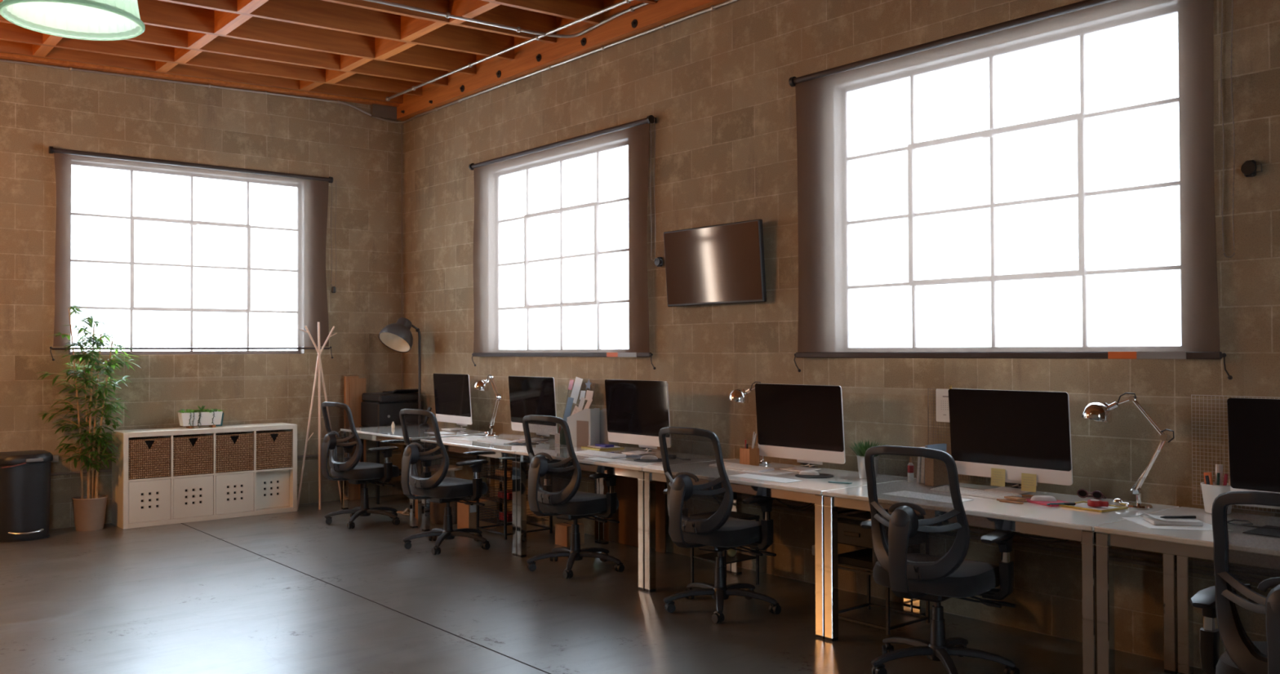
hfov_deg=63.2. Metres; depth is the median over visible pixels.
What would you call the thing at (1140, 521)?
paper sheet
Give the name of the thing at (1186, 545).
desk
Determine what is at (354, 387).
wooden board
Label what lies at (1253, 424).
desktop computer
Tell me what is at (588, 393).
paper card
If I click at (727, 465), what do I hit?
keyboard
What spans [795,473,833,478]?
mat
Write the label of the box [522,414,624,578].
office chair
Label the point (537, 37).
conduit
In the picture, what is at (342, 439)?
office chair
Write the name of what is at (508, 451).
desk
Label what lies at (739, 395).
desk lamp
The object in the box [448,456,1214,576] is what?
conduit
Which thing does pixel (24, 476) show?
pedal bin
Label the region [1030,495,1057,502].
computer mouse
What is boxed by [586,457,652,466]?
paper sheet
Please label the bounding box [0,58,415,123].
conduit
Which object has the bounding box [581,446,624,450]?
magazine
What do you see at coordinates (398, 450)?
conduit
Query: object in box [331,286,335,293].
chain tensioner
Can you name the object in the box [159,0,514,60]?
ceiling beam
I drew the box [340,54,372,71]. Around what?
joist blocking
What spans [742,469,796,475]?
paper sheet
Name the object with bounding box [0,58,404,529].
wall
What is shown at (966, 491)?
keyboard
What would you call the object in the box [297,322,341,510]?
coat stand
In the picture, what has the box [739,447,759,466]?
pencil cup
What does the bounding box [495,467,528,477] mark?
packet
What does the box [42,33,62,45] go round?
joist blocking
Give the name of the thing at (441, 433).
paper sheet
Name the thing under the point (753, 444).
pen
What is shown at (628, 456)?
leaflet
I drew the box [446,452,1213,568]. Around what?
conduit
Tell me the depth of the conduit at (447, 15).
7.57 m
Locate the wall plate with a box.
[0,52,399,106]
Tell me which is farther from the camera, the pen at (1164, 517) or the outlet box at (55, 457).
the outlet box at (55, 457)
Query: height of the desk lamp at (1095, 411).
0.502 m
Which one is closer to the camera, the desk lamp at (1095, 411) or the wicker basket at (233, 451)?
the desk lamp at (1095, 411)
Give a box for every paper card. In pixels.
[568,379,573,390]
[579,391,585,399]
[585,379,591,389]
[585,390,593,399]
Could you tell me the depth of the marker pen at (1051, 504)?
4.60 m
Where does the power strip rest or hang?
attached to the wall at (721, 97)
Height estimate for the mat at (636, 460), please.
0.003 m
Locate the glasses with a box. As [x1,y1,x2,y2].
[1076,488,1106,499]
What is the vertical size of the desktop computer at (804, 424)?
0.496 m
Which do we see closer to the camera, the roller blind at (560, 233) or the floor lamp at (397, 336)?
the roller blind at (560, 233)
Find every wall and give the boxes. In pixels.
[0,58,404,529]
[404,0,1279,669]
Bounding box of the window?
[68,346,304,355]
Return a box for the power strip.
[812,545,815,555]
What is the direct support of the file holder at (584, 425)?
on the desk at (522, 457)
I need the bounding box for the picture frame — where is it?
[1058,501,1128,512]
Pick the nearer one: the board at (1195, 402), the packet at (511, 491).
the board at (1195, 402)
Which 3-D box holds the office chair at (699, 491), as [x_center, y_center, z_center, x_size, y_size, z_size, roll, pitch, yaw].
[0.411,0.991,5.723,0.629,1.019,0.648,0,-1,-14]
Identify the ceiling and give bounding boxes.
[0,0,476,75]
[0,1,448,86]
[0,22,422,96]
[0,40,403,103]
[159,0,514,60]
[322,0,556,44]
[481,0,604,24]
[635,0,657,4]
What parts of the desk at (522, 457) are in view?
leg, rail, leg, leg, leg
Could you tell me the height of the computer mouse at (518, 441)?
0.021 m
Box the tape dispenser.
[1087,499,1108,506]
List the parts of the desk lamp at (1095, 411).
lamp shade, arm, arm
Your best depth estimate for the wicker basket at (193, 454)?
8.75 m
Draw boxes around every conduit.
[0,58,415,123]
[50,448,401,475]
[364,0,657,37]
[385,0,632,101]
[401,124,403,488]
[414,0,737,117]
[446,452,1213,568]
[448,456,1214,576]
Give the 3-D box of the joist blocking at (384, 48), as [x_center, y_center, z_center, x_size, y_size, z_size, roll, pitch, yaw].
[-1.974,-2.435,8.400,0.085,0.259,0.565,0,-1,-40]
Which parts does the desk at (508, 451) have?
leg, rail, leg, leg, leg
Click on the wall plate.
(2, 55)
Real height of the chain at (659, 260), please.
0.070 m
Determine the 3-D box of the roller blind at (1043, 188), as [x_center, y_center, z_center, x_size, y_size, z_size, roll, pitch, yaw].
[1.764,-0.711,5.460,0.081,1.825,2.527,0,-1,-40]
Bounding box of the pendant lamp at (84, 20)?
[0,0,145,40]
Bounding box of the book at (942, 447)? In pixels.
[924,443,946,452]
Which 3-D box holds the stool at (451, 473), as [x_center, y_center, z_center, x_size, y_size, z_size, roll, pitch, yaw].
[-1.691,1.340,9.030,0.310,0.428,0.310,0,-1,-40]
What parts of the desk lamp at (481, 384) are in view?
lamp shade, arm, arm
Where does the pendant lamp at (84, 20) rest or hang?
hanging from the ceiling
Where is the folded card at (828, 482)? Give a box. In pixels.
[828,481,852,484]
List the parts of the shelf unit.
door, door, door, door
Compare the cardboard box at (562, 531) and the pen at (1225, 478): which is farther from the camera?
the cardboard box at (562, 531)
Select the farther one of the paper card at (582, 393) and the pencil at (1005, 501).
the paper card at (582, 393)
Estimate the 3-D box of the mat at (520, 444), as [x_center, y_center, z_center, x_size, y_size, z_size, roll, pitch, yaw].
[-0.886,0.800,7.796,0.200,0.003,0.160,-1,-1,40]
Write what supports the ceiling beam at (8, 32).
attached to the ceiling
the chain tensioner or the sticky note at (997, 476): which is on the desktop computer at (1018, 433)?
the sticky note at (997, 476)
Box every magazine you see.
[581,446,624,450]
[587,445,620,448]
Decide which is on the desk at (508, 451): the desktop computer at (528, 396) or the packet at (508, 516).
the desktop computer at (528, 396)
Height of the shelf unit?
0.776 m
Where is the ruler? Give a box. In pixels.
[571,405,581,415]
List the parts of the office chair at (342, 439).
leg, frame, leg, seat, lever, leg, leg, lever, arm post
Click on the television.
(723, 264)
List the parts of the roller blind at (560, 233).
bead chain, hold down cord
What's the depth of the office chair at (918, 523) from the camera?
4.39 m
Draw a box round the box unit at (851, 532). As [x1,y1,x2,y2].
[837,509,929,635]
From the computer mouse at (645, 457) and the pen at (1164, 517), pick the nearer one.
the pen at (1164, 517)
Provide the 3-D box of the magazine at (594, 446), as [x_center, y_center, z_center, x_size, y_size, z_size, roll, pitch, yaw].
[-0.262,0.781,7.419,0.160,0.006,0.220,0,-1,-28]
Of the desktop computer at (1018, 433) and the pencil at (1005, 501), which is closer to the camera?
the pencil at (1005, 501)
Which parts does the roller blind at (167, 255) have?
bead chain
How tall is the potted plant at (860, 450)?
0.216 m
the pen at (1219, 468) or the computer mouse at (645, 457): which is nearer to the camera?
the pen at (1219, 468)
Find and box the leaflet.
[626,455,643,458]
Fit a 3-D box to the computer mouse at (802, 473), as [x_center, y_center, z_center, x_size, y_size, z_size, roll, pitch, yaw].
[0.941,0.755,5.785,0.112,0.021,0.058,0,-1,20]
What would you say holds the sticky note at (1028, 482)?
attached to the desktop computer at (1018, 433)
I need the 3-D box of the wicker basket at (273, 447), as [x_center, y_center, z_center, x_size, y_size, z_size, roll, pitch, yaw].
[-3.320,1.005,9.296,0.315,0.322,0.310,0,-1,-40]
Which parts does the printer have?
control panel, scanner lid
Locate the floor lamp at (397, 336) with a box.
[378,317,422,503]
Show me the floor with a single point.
(174, 598)
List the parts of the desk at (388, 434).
leg, rail, leg, leg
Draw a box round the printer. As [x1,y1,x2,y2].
[360,389,422,426]
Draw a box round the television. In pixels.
[663,219,766,306]
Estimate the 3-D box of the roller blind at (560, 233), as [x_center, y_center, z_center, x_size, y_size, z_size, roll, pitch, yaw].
[-0.689,-0.664,8.380,0.081,1.825,2.527,0,-1,-40]
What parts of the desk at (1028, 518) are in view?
leg, leg, rail, leg, leg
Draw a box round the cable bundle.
[776,499,814,511]
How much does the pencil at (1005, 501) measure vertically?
0.008 m
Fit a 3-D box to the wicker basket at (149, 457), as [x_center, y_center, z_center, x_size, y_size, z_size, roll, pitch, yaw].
[-4.112,1.000,8.639,0.315,0.322,0.310,0,-1,-40]
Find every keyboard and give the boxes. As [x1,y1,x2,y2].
[476,438,518,444]
[574,449,626,458]
[724,462,773,472]
[959,487,1022,499]
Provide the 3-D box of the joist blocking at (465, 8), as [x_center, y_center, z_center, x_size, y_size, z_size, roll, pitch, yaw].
[-1.189,-2.450,7.466,0.085,0.259,0.565,0,-1,-40]
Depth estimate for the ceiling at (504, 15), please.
7.88 m
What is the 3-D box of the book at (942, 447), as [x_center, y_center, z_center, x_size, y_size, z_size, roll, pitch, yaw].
[1.544,0.661,5.432,0.172,0.199,0.021,0,-1,-40]
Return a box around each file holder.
[567,408,599,447]
[600,408,617,446]
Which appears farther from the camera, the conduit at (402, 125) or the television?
the conduit at (402, 125)
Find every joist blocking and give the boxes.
[32,44,53,57]
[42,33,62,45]
[155,60,177,72]
[174,47,201,62]
[187,31,217,48]
[213,9,252,35]
[237,0,268,13]
[299,80,323,90]
[325,69,355,83]
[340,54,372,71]
[374,36,416,59]
[400,15,446,41]
[448,0,500,23]
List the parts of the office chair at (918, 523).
arm post, leg, leg, frame, seat, leg, leg, lever, leg, lever, arm post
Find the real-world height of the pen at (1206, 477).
0.150 m
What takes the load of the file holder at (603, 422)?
on the desk at (522, 457)
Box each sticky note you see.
[991,468,1005,487]
[1021,473,1036,492]
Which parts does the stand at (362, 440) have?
leg, leg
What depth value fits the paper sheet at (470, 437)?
8.43 m
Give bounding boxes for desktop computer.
[433,373,471,430]
[508,376,556,439]
[604,379,670,454]
[755,383,845,471]
[948,388,1072,494]
[1226,397,1279,493]
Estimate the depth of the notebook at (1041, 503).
4.67 m
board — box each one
[343,376,366,501]
[370,103,396,119]
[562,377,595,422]
[927,388,1005,484]
[1191,395,1279,505]
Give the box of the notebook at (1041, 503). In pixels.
[1026,498,1075,506]
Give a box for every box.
[51,454,58,462]
[176,405,222,428]
[457,497,497,530]
[555,521,584,547]
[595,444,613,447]
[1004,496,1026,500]
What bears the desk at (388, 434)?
on the floor
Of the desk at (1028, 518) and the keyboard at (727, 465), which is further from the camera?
the keyboard at (727, 465)
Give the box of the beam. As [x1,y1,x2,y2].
[396,0,728,120]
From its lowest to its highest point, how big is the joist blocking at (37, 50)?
0.259 m
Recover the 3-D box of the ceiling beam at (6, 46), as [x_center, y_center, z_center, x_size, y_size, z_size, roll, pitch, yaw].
[-5.988,-2.322,7.227,9.500,0.600,0.045,0,-1,-40]
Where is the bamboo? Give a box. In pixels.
[36,305,139,531]
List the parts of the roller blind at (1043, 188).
hold down cord, hold down cord, bead chain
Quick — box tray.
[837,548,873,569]
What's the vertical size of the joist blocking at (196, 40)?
0.259 m
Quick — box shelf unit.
[111,422,297,529]
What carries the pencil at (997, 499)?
on the desk at (1028, 518)
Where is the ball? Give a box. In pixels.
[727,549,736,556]
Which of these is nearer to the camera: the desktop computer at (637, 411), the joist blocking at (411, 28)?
the desktop computer at (637, 411)
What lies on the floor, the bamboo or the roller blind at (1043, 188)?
the bamboo
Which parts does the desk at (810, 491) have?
leg, rail, leg, leg, leg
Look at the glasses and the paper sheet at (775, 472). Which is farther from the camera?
the paper sheet at (775, 472)
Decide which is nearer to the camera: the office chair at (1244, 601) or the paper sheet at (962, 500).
the office chair at (1244, 601)
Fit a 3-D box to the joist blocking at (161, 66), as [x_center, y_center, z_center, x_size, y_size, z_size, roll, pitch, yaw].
[-3.951,-2.380,8.684,0.085,0.259,0.345,0,-1,-40]
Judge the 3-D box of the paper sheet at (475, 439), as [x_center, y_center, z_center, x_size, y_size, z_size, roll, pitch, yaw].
[-1.324,0.808,8.224,0.300,0.001,0.210,-1,-1,38]
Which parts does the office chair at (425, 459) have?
leg, frame, leg, leg, seat, lever, leg, leg, lever, arm post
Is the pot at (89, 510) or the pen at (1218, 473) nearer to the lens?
the pen at (1218, 473)
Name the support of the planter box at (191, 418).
on the shelf unit
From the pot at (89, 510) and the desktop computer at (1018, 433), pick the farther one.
the pot at (89, 510)
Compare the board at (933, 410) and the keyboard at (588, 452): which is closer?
the board at (933, 410)
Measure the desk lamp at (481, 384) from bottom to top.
0.502 m
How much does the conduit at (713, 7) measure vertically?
0.040 m
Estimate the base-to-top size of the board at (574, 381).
0.509 m
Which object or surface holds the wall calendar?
attached to the board at (933, 410)
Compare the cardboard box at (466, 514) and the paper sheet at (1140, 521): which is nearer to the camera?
the paper sheet at (1140, 521)
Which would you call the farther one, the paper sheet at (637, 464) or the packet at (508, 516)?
the packet at (508, 516)
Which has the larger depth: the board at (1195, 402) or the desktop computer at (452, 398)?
the desktop computer at (452, 398)
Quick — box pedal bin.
[0,450,53,542]
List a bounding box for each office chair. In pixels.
[320,401,399,528]
[399,408,490,555]
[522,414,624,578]
[658,426,781,623]
[860,445,1019,673]
[1189,491,1279,673]
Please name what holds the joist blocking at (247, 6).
attached to the ceiling beam at (314, 13)
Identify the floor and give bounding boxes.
[0,493,1206,673]
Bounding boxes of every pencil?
[996,498,1026,502]
[999,500,1023,504]
[1021,494,1034,497]
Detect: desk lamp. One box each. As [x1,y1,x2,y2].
[473,374,501,436]
[728,381,771,464]
[1081,392,1174,510]
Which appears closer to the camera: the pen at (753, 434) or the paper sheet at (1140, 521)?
the paper sheet at (1140, 521)
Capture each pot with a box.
[71,494,107,531]
[215,413,223,426]
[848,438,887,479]
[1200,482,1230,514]
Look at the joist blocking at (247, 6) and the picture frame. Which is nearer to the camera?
the picture frame
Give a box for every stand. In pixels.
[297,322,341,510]
[359,426,406,504]
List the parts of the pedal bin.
lid, lid plate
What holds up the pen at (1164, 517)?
on the notepad
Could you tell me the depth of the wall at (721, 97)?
6.49 m
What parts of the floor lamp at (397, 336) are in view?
lamp shade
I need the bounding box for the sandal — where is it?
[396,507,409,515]
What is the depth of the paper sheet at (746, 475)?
5.63 m
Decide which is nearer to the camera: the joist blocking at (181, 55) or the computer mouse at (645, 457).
the computer mouse at (645, 457)
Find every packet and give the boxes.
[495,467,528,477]
[497,489,512,499]
[499,511,512,522]
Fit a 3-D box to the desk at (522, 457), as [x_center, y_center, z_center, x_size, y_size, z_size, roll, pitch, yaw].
[-0.122,1.153,6.949,0.795,0.730,1.364,0,-1,-40]
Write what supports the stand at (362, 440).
on the floor
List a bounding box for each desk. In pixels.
[341,425,495,528]
[422,433,599,556]
[515,445,733,591]
[643,458,912,639]
[822,483,1179,673]
[1093,506,1213,673]
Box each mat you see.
[510,443,525,445]
[633,458,662,462]
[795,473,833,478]
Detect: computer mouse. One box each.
[513,440,525,443]
[640,455,657,459]
[799,471,819,475]
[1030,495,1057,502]
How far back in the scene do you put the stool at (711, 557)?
6.32 m
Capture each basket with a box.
[128,435,170,479]
[173,434,213,476]
[215,431,253,473]
[256,430,292,470]
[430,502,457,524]
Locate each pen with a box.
[751,431,755,448]
[751,434,756,448]
[1046,502,1075,506]
[1160,515,1195,519]
[1203,472,1213,484]
[1204,475,1209,484]
[1214,464,1222,485]
[1216,472,1219,485]
[1222,474,1227,485]
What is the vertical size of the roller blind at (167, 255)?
1.734 m
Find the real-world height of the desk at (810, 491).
0.730 m
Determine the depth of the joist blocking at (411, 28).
7.92 m
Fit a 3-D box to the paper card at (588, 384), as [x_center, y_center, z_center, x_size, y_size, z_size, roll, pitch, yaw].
[-0.396,0.364,7.981,0.019,0.082,0.085,0,-1,-40]
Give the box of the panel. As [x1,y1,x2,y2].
[608,475,666,553]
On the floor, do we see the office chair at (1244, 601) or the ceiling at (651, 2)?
the office chair at (1244, 601)
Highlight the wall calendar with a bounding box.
[935,385,952,422]
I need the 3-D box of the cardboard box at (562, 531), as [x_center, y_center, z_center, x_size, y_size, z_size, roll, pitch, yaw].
[-0.518,1.453,7.663,0.160,0.151,0.150,0,-1,-40]
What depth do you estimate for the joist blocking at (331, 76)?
9.23 m
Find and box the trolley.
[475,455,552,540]
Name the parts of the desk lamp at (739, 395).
lamp shade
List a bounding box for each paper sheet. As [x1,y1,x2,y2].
[440,431,453,434]
[452,437,484,441]
[460,435,488,438]
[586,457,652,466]
[730,473,800,483]
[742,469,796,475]
[961,498,973,502]
[1120,517,1212,530]
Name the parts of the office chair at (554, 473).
leg, frame, leg, leg, seat, lever, leg, leg, lever, arm post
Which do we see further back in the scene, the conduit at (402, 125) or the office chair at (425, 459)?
the conduit at (402, 125)
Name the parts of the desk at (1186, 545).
leg, rail, leg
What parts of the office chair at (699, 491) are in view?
leg, frame, leg, seat, leg, leg, lever, leg, lever, arm post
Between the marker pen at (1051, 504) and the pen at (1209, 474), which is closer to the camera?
the pen at (1209, 474)
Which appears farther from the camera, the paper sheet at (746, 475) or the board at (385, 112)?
the board at (385, 112)
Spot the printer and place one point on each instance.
(377, 409)
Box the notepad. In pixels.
[1142,512,1203,526]
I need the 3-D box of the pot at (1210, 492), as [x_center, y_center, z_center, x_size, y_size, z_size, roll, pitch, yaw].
[2.442,0.682,4.395,0.128,0.124,0.128,0,-1,-40]
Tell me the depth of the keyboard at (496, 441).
7.91 m
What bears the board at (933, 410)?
attached to the wall at (721, 97)
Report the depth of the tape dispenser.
4.52 m
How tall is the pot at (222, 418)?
0.115 m
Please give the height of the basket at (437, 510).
0.270 m
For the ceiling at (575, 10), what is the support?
attached to the ceiling
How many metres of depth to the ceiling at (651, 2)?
7.32 m
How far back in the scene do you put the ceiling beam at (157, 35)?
8.61 m
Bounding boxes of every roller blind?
[48,146,336,360]
[468,115,656,369]
[788,0,1235,379]
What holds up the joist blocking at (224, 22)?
attached to the ceiling beam at (152, 12)
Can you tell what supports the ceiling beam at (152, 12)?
attached to the ceiling
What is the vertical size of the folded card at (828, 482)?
0.004 m
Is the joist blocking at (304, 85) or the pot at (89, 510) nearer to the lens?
the pot at (89, 510)

